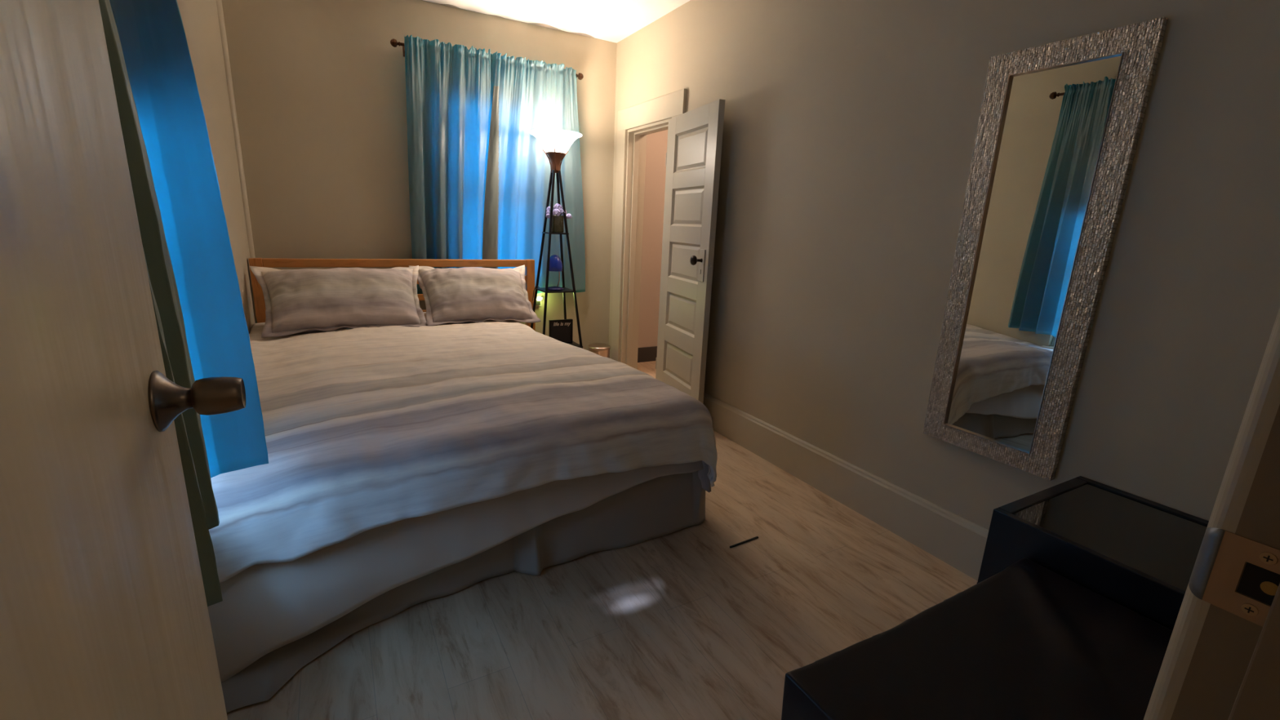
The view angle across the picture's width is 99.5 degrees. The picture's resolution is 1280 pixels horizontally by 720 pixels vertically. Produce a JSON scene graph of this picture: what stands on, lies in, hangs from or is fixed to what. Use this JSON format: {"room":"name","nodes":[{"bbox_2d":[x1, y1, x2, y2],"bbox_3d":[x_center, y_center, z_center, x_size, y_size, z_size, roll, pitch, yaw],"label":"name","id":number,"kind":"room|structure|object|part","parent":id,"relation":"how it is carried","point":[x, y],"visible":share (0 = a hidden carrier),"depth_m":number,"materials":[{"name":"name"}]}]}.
{"room":"bedroom","nodes":[
{"label":"bedroom","id":0,"kind":"room"},
{"bbox_2d":[177,0,257,333],"bbox_3d":[-1.365,-0.446,1.387,0.140,2.440,3.970,-5,16,-29],"label":"wall","id":1,"kind":"structure","parent":0,"point":[200,20],"depth_m":2.63,"materials":[{"name":"paint"}]},
{"bbox_2d":[216,0,255,257],"bbox_3d":[-2.247,-1.003,3.067,0.022,2.250,0.022,-5,16,-29],"label":"trim","id":2,"kind":"structure","parent":1,"relation":"attached to","point":[219,2],"depth_m":2.99,"materials":[{"name":"beige paint"}]},
{"bbox_3d":[-0.966,-1.166,0.795,0.111,0.068,1.328,-6,16,-29],"label":"curtain rod","id":3,"kind":"object","parent":1,"relation":"attached to","visible":0},
{"bbox_2d":[98,0,222,606],"bbox_3d":[-0.775,-0.403,0.762,0.145,1.567,0.463,-6,17,-31],"label":"curtain","id":4,"kind":"object","parent":3,"relation":"hanging from","point":[164,291],"visible":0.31,"depth_m":0.89,"materials":[{"name":"teal fabric"}]},
{"bbox_2d":[109,0,268,478],"bbox_3d":[-1.087,-0.541,1.302,0.174,1.590,0.616,-6,16,-31],"label":"curtain","id":5,"kind":"object","parent":3,"relation":"hanging from","point":[158,63],"visible":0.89,"depth_m":1.18,"materials":[{"name":"blue fabric"}]},
{"bbox_2d":[222,0,617,350],"bbox_3d":[-1.337,-1.022,3.682,2.485,2.440,0.140,-5,16,-29],"label":"wall","id":6,"kind":"structure","parent":0,"point":[319,86],"depth_m":3.28,"materials":[{"name":"paint"}]},
{"bbox_2d":[390,38,583,79],"bbox_3d":[-0.948,-1.916,3.510,1.228,0.068,0.111,-5,16,-29],"label":"curtain rod","id":7,"kind":"object","parent":6,"relation":"attached to","point":[393,42],"visible":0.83,"depth_m":3.21,"materials":[{"name":"brown metal"}]},
{"bbox_2d":[404,35,497,293],"bbox_3d":[-1.205,-1.196,3.522,0.567,1.552,0.152,-5,16,-29],"label":"curtain","id":8,"kind":"object","parent":7,"relation":"hanging from","point":[449,89],"visible":0.88,"depth_m":3.46,"materials":[{"name":"blue fabric"}]},
{"bbox_2d":[482,53,585,293],"bbox_3d":[-0.712,-1.230,3.762,0.793,1.550,0.129,-5,16,-29],"label":"curtain","id":9,"kind":"object","parent":7,"relation":"hanging from","point":[528,95],"visible":0.81,"depth_m":3.72,"materials":[{"name":"blue fabric"}]},
{"bbox_2d":[421,0,608,41],"bbox_3d":[-0.782,-2.224,3.551,1.310,0.001,0.059,-5,16,-29],"label":"trim","id":10,"kind":"structure","parent":6,"relation":"attached to","point":[447,5],"depth_m":3.61,"materials":[{"name":"beige paint"}]},
{"bbox_2d":[535,293,542,306],"bbox_3d":[-0.768,-0.457,4.054,0.080,0.120,0.046,-5,16,-29],"label":"night light","id":11,"kind":"object","parent":6,"relation":"attached to","point":[539,298],"visible":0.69,"depth_m":4.06,"materials":[{"name":"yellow plastic"}]},
{"bbox_2d":[422,0,690,43],"bbox_3d":[0.122,-1.637,1.160,4.800,0.100,6.000,-5,16,-29],"label":"ceiling","id":12,"kind":"structure","parent":0,"point":[610,20],"depth_m":3.38,"materials":[{"name":"white paint"}]},
{"bbox_2d":[226,360,977,719],"bbox_3d":[0.019,0.815,1.777,4.800,0.080,6.000,-5,16,-29],"label":"floor","id":13,"kind":"structure","parent":0,"point":[685,624],"depth_m":1.65,"materials":[{"name":"brown wood"}]},
{"bbox_2d":[248,257,535,330],"bbox_3d":[-0.989,0.038,2.674,1.652,0.905,2.130,-5,16,-29],"label":"headboard","id":14,"kind":"object","parent":13,"relation":"on","point":[259,300],"visible":0.18,"depth_m":3.35,"materials":[{"name":"orange wood"}]},
{"bbox_3d":[-2.187,-0.136,3.168,0.062,0.905,0.055,-5,16,-29],"label":"headboard post","id":15,"kind":"part","parent":14,"relation":"part of","materials":[{"name":"orange wood"}]},
{"bbox_3d":[-1.473,-0.616,3.446,1.532,0.048,0.047,-5,16,-29],"label":"headboard rail","id":16,"kind":"part","parent":14,"relation":"part of","materials":[{"name":"orange wood"}]},
{"bbox_2d":[207,460,702,681],"bbox_3d":[-0.336,0.467,1.963,0.815,0.447,2.001,11,17,31],"label":"sheet","id":17,"kind":"object","parent":14,"relation":"on","point":[264,608],"visible":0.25,"depth_m":1.55,"materials":[{"name":"beige fabric"}]},
{"bbox_2d":[221,471,705,712],"bbox_3d":[-0.331,0.465,2.115,1.058,0.397,2.303,8,15,22],"label":"bed skirt","id":18,"kind":"object","parent":14,"relation":"attached to","point":[664,505],"visible":0.22,"depth_m":1.85,"materials":[{"name":"beige fabric"}]},
{"bbox_3d":[-0.739,0.596,1.528,0.873,0.397,0.307,-5,16,-29],"label":"skirt panel","id":19,"kind":"part","parent":18,"relation":"part of","materials":[{"name":"beige fabric"}]},
{"bbox_3d":[-0.359,0.353,2.554,0.840,0.397,1.382,-5,16,-29],"label":"skirt panel","id":20,"kind":"part","parent":18,"relation":"part of","materials":[{"name":"beige fabric"}]},
{"bbox_2d":[208,311,717,582],"bbox_3d":[-0.911,0.225,2.548,1.631,0.566,2.250,-5,16,-29],"label":"duvet","id":21,"kind":"object","parent":14,"relation":"on","point":[366,428],"visible":0.84,"depth_m":1.75,"materials":[{"name":"white fabric"}]},
{"bbox_2d":[249,265,426,337],"bbox_3d":[-1.625,-0.340,2.989,0.859,0.318,0.480,-6,16,-31],"label":"pillow","id":22,"kind":"object","parent":21,"relation":"on","point":[304,300],"visible":0.97,"depth_m":2.89,"materials":[{"name":"white fabric"}]},
{"bbox_2d":[408,264,541,325],"bbox_3d":[-1.009,-0.406,3.344,0.726,0.323,0.473,-5,16,-26],"label":"pillow","id":23,"kind":"object","parent":21,"relation":"on","point":[465,294],"visible":0.98,"depth_m":3.25,"materials":[{"name":"white fabric"}]},
{"bbox_3d":[-0.796,-0.270,3.930,0.058,0.905,0.055,-5,16,-29],"label":"headboard post","id":24,"kind":"part","parent":14,"relation":"part of","materials":[{"name":"orange wood"}]},
{"bbox_2d":[528,128,582,348],"bbox_3d":[-0.583,-0.636,3.735,0.365,1.727,0.365,-5,16,-29],"label":"floor lamp","id":25,"kind":"object","parent":13,"relation":"on","point":[555,143],"depth_m":3.62,"materials":[{"name":"black metal"}]},
{"bbox_3d":[-0.719,-0.540,3.798,0.242,1.500,0.019,6,15,15],"label":"leg","id":26,"kind":"part","parent":25,"relation":"part of","materials":[{"name":"black metal"}]},
{"bbox_3d":[-0.625,-0.495,3.635,0.019,1.500,0.242,6,15,15],"label":"leg","id":27,"kind":"part","parent":25,"relation":"part of","materials":[{"name":"black metal"}]},
{"bbox_2d":[542,231,568,234],"bbox_3d":[-0.574,-0.860,3.679,0.140,0.010,0.140,-5,16,-29],"label":"shelf","id":28,"kind":"object","parent":25,"relation":"attached to","point":[543,233],"depth_m":3.63,"materials":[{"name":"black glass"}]},
{"bbox_3d":[-0.551,-1.410,3.541,0.342,0.130,0.342,-5,16,-29],"label":"lamp shade","id":29,"kind":"part","parent":25,"relation":"part of","materials":[{"name":"white glass"}]},
{"bbox_3d":[-0.585,-0.602,3.720,0.124,0.238,0.124,-5,16,-29],"label":"table lamp","id":30,"kind":"part","parent":25,"relation":"part of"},
{"bbox_2d":[535,287,576,293],"bbox_3d":[-0.589,-0.487,3.773,0.221,0.010,0.221,-5,16,-29],"label":"shelf","id":31,"kind":"object","parent":25,"relation":"attached to","point":[544,290],"depth_m":3.71,"materials":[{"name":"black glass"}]},
{"bbox_3d":[-0.583,-0.665,3.704,0.106,0.108,0.106,-5,16,-29],"label":"lamp shade","id":32,"kind":"part","parent":25,"relation":"part of","materials":[{"name":"blue glass"}]},
{"bbox_2d":[546,203,572,232],"bbox_3d":[-0.557,-0.958,3.657,0.118,0.190,0.176,15,19,42],"label":"flower vase","id":33,"kind":"object","parent":25,"relation":"on","point":[557,221],"visible":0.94,"depth_m":3.63,"materials":[{"name":"purple"}]},
{"bbox_2d":[549,319,573,343],"bbox_3d":[-0.561,-0.201,3.846,0.170,0.172,0.023,-5,16,-29],"label":"sign","id":34,"kind":"object","parent":25,"relation":"on","point":[561,330],"visible":0.99,"depth_m":3.84,"materials":[{"name":"black wood"}]},
{"bbox_3d":[-0.550,-0.556,3.891,0.019,1.500,0.242,6,15,15],"label":"leg","id":35,"kind":"part","parent":25,"relation":"part of","materials":[{"name":"black metal"}]},
{"bbox_3d":[-0.457,-0.512,3.728,0.242,1.500,0.019,6,15,15],"label":"leg","id":36,"kind":"part","parent":25,"relation":"part of","materials":[{"name":"black metal"}]},
{"bbox_2d":[568,341,582,347],"bbox_3d":[-0.605,-0.114,3.867,0.302,0.010,0.302,-5,16,-29],"label":"shelf","id":37,"kind":"object","parent":25,"relation":"attached to","point":[574,344],"depth_m":3.84,"materials":[{"name":"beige metal"}]},
{"bbox_2d":[587,342,610,358],"bbox_3d":[-0.320,0.002,4.266,0.178,0.250,0.194,-5,16,-29],"label":"trash can","id":38,"kind":"object","parent":13,"relation":"on","point":[602,349],"visible":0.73,"depth_m":4.19,"materials":[{"name":"silver metal"}]},
{"bbox_3d":[-0.319,-0.108,4.246,0.178,0.028,0.178,-5,16,-29],"label":"lid","id":39,"kind":"part","parent":38,"relation":"part of","materials":[{"name":"silver metal"}]},
{"bbox_2d":[729,536,758,547],"bbox_3d":[0.404,0.705,2.100,0.144,0.004,0.006,-7,17,-32],"label":"stick","id":40,"kind":"object","parent":13,"relation":"on","point":[756,537],"visible":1,"depth_m":2.10,"materials":[{"name":"black plastic"}]},
{"bbox_2d":[781,557,1172,719],"bbox_3d":[0.702,0.771,1.026,0.800,0.426,0.434,-5,16,-29],"label":"bench","id":41,"kind":"object","parent":13,"relation":"on","point":[1027,641],"visible":0.88,"depth_m":1.02,"materials":[{"name":"black leather"}]},
{"bbox_2d":[977,475,1208,631],"bbox_3d":[1.248,0.673,1.362,0.469,0.497,0.538,-5,16,-29],"label":"side table","id":42,"kind":"object","parent":13,"relation":"on","point":[1138,553],"visible":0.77,"depth_m":1.33,"materials":[{"name":"black paint"}]},
{"bbox_3d":[1.256,0.441,1.296,0.419,0.008,0.486,-5,16,-29],"label":"glass","id":43,"kind":"part","parent":42,"relation":"part of","materials":[{"name":"black"}]},
{"bbox_2d":[638,129,667,347],"bbox_3d":[0.604,-1.034,4.053,0.985,2.440,1.530,-5,16,-29],"label":"wall","id":44,"kind":"structure","parent":0,"point":[656,143],"depth_m":4.56,"materials":[{"name":"beige paint"}]},
{"bbox_2d":[637,346,657,362],"bbox_3d":[0.196,-0.062,4.864,0.885,0.128,0.018,-5,16,-29],"label":"baseboard","id":45,"kind":"structure","parent":44,"relation":"attached to","point":[646,353],"depth_m":4.78,"materials":[{"name":"grey paint"}]},
{"bbox_2d":[608,0,1279,529],"bbox_3d":[0.772,-0.671,2.637,0.140,2.440,4.110,-5,16,-29],"label":"wall","id":46,"kind":"structure","parent":0,"point":[850,126],"depth_m":1.99,"materials":[{"name":"paint"}]},
{"bbox_2d":[610,88,687,368],"bbox_3d":[0.084,-0.764,3.860,0.168,1.968,0.873,-5,16,-29],"label":"trim","id":47,"kind":"structure","parent":46,"relation":"attached to","point":[631,143],"depth_m":4.04,"materials":[{"name":"beige paint"}]},
{"bbox_3d":[-0.164,-0.776,4.156,0.022,1.828,0.128,-5,16,-29],"label":"casing","id":48,"kind":"part","parent":47,"relation":"part of","materials":[{"name":"beige paint"}]},
{"bbox_3d":[0.057,-1.643,3.602,0.022,0.140,0.873,-5,16,-29],"label":"head casing","id":49,"kind":"part","parent":47,"relation":"part of","materials":[{"name":"beige paint"}]},
{"bbox_2d":[655,98,724,403],"bbox_3d":[0.237,-0.540,3.283,0.107,1.804,0.672,-3,15,-21],"label":"door","id":50,"kind":"structure","parent":46,"relation":"in","point":[695,136],"depth_m":3.20,"materials":[{"name":"beige paint"}]},
{"bbox_3d":[0.244,0.023,3.430,0.021,0.214,0.427,-3,15,-21],"label":"panel","id":51,"kind":"part","parent":50,"relation":"part of","materials":[{"name":"beige paint"}]},
{"bbox_3d":[0.258,-0.289,3.352,0.021,0.219,0.427,-3,15,-21],"label":"panel","id":52,"kind":"part","parent":50,"relation":"part of","materials":[{"name":"beige paint"}]},
{"bbox_3d":[0.270,-0.593,3.275,0.021,0.222,0.427,-3,15,-21],"label":"panel","id":53,"kind":"part","parent":50,"relation":"part of","materials":[{"name":"beige paint"}]},
{"bbox_3d":[0.283,-0.902,3.197,0.021,0.220,0.427,-3,15,-21],"label":"panel","id":54,"kind":"part","parent":50,"relation":"part of","materials":[{"name":"beige paint"}]},
{"bbox_3d":[0.296,-1.207,3.121,0.021,0.224,0.427,-3,15,-21],"label":"panel","id":55,"kind":"part","parent":50,"relation":"part of","materials":[{"name":"beige paint"}]},
{"bbox_3d":[0.312,-0.556,3.023,0.069,0.056,0.055,-5,16,-29],"label":"knob","id":56,"kind":"part","parent":50,"relation":"part of","materials":[{"name":"brown metal"}]},
{"bbox_3d":[0.346,-0.530,3.040,0.006,0.178,0.062,-3,15,-21],"label":"escutcheon plate","id":57,"kind":"part","parent":50,"relation":"part of","materials":[{"name":"beige paint"}]},
{"bbox_3d":[0.390,-0.511,2.983,0.018,0.070,0.009,-3,15,-21],"label":"latch plate","id":58,"kind":"part","parent":50,"relation":"part of","materials":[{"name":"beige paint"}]},
{"bbox_2d":[702,392,988,581],"bbox_3d":[0.888,0.536,2.470,0.020,0.192,2.855,-5,16,-29],"label":"baseboard","id":59,"kind":"structure","parent":46,"relation":"attached to","point":[954,540],"depth_m":2.33,"materials":[{"name":"beige paint"}]},
{"bbox_2d":[923,17,1168,480],"bbox_3d":[1.213,-0.299,1.723,0.026,1.291,0.432,-5,16,-29],"label":"wall mirror","id":60,"kind":"object","parent":46,"relation":"attached to","point":[1059,128],"visible":1,"depth_m":1.68,"materials":[{"name":"silver metal"}]},
{"bbox_2d":[946,54,1121,452],"bbox_3d":[1.214,-0.296,1.724,0.004,1.168,0.293,-5,16,-29],"label":"mirror glass","id":61,"kind":"object","parent":60,"relation":"attached to","point":[1055,119],"depth_m":1.70,"materials":[{"name":"silver"}]},
{"bbox_3d":[0.647,-0.106,0.372,2.345,2.440,0.150,-6,16,-29],"label":"wall","id":62,"kind":"structure","parent":0,"visible":0},
{"bbox_2d":[0,0,245,719],"bbox_3d":[-0.375,0.068,0.352,0.115,2.010,0.719,-5,16,-29],"label":"door","id":63,"kind":"structure","parent":62,"relation":"in","point":[104,615],"depth_m":0.43,"materials":[{"name":"paint"}]},
{"bbox_2d":[1143,307,1279,719],"bbox_3d":[0.176,0.086,0.166,0.849,2.130,0.169,-5,16,-29],"label":"trim","id":64,"kind":"structure","parent":62,"relation":"attached to","point":[1221,660],"depth_m":0.38,"materials":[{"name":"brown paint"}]},
{"bbox_3d":[0.420,0.152,0.367,0.001,0.056,0.046,-5,16,-29],"label":"strike plate","id":65,"kind":"part","parent":64,"relation":"part of","materials":[{"name":"gold metal"}]}
]}

